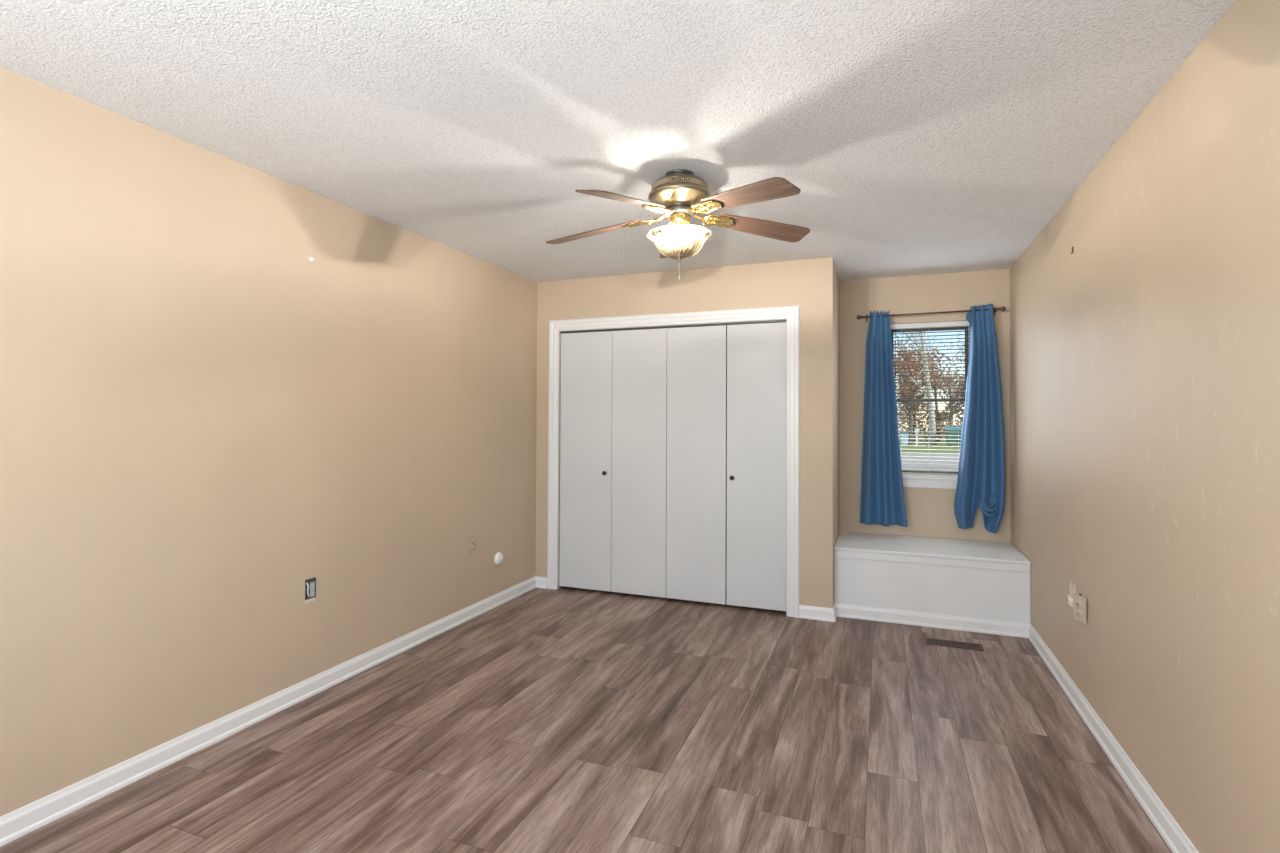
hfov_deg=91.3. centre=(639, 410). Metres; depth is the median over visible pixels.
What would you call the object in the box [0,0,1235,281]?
ceiling
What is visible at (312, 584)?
receptacle
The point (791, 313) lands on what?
trim
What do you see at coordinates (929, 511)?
wall
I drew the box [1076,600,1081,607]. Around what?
receptacle
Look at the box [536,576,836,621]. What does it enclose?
baseboard
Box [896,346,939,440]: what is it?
tree
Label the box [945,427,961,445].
dumpster
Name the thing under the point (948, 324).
window blind
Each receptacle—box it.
[310,582,314,596]
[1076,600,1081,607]
[1076,609,1081,616]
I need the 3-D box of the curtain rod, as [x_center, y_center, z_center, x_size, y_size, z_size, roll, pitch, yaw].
[2.143,-0.717,4.655,1.002,0.060,0.102,0,-1,21]
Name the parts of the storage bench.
moulding, panel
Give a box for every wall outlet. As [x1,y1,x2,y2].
[468,536,474,553]
[1074,594,1086,623]
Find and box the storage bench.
[834,531,1030,637]
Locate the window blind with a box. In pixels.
[890,321,969,475]
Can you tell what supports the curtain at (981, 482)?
hanging from the curtain rod
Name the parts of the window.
sash, sill, sash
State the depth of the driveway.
27.17 m
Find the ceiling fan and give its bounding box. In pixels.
[546,169,809,279]
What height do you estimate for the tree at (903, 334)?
13.132 m
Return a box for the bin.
[900,433,908,444]
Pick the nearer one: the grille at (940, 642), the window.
the grille at (940, 642)
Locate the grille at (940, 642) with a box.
[929,639,980,648]
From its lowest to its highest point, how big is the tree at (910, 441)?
8.363 m
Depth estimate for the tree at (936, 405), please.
55.47 m
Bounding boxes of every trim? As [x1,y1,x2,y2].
[547,306,799,617]
[560,320,786,333]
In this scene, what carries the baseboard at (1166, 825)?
attached to the wall at (1145, 357)
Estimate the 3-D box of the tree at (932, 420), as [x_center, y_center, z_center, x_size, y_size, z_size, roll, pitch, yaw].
[19.946,-4.386,48.018,8.186,14.037,8.050,1,-1,-25]
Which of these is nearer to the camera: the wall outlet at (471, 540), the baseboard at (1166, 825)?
the baseboard at (1166, 825)
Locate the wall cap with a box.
[494,552,503,564]
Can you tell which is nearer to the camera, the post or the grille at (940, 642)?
the grille at (940, 642)
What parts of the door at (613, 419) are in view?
panel, panel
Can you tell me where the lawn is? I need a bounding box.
[899,432,960,453]
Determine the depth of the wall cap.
4.48 m
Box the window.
[891,327,969,488]
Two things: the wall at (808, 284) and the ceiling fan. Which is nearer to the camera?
the ceiling fan
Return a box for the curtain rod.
[857,306,1005,321]
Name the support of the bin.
on the lawn
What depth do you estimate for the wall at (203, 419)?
2.57 m
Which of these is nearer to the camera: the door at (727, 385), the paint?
the paint
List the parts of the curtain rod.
rod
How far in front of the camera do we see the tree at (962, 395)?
47.97 m
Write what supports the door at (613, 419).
in the wall at (808, 284)
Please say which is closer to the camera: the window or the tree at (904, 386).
the window
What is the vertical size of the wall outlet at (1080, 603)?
0.116 m
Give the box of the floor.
[0,580,1172,852]
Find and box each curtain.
[860,310,906,526]
[954,304,1005,533]
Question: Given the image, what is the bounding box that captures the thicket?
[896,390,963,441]
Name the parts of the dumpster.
lid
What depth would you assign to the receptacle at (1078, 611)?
2.84 m
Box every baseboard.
[0,576,535,846]
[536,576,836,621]
[1028,624,1198,852]
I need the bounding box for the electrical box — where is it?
[304,576,316,603]
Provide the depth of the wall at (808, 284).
4.35 m
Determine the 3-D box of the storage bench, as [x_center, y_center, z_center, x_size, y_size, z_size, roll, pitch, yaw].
[1.992,1.177,4.380,1.165,0.471,0.663,0,-1,21]
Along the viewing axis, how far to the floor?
2.49 m
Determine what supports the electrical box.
attached to the wall at (203, 419)
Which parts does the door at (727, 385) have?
panel, panel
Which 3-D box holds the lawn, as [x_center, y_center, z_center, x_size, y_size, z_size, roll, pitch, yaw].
[25.612,2.965,59.584,130.000,0.300,119.066,0,-1,21]
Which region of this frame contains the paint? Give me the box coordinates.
[1068,581,1075,610]
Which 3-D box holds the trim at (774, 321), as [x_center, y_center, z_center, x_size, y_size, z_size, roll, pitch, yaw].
[0.210,-0.621,4.664,1.800,0.012,0.028,0,-1,21]
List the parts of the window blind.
ladder cord, rail, ladder cord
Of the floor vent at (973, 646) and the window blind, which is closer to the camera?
the floor vent at (973, 646)
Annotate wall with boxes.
[0,67,536,816]
[535,257,833,607]
[726,269,1010,579]
[834,263,839,546]
[1010,0,1279,852]
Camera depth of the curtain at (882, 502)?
4.73 m
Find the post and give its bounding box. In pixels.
[915,429,918,444]
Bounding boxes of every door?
[559,328,666,597]
[666,322,786,610]
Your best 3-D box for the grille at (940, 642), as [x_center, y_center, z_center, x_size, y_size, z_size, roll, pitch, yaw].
[1.881,1.400,3.747,0.279,0.003,0.076,0,-1,21]
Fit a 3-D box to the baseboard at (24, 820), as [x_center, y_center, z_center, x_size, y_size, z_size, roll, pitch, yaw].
[-1.701,1.331,2.732,0.019,0.084,4.850,0,-1,21]
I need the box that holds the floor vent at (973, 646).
[925,638,983,650]
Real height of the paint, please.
0.155 m
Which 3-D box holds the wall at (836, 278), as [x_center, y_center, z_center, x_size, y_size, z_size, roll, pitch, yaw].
[1.401,0.193,4.623,0.105,2.440,0.669,0,-1,21]
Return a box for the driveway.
[900,453,959,470]
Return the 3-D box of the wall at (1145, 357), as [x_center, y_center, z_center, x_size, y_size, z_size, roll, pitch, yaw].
[1.713,0.155,1.847,0.140,2.440,5.904,0,-1,21]
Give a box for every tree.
[893,331,936,445]
[893,334,915,414]
[893,342,938,408]
[893,342,960,443]
[895,330,964,441]
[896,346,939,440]
[929,366,964,426]
[941,341,964,404]
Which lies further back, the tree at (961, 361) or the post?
the tree at (961, 361)

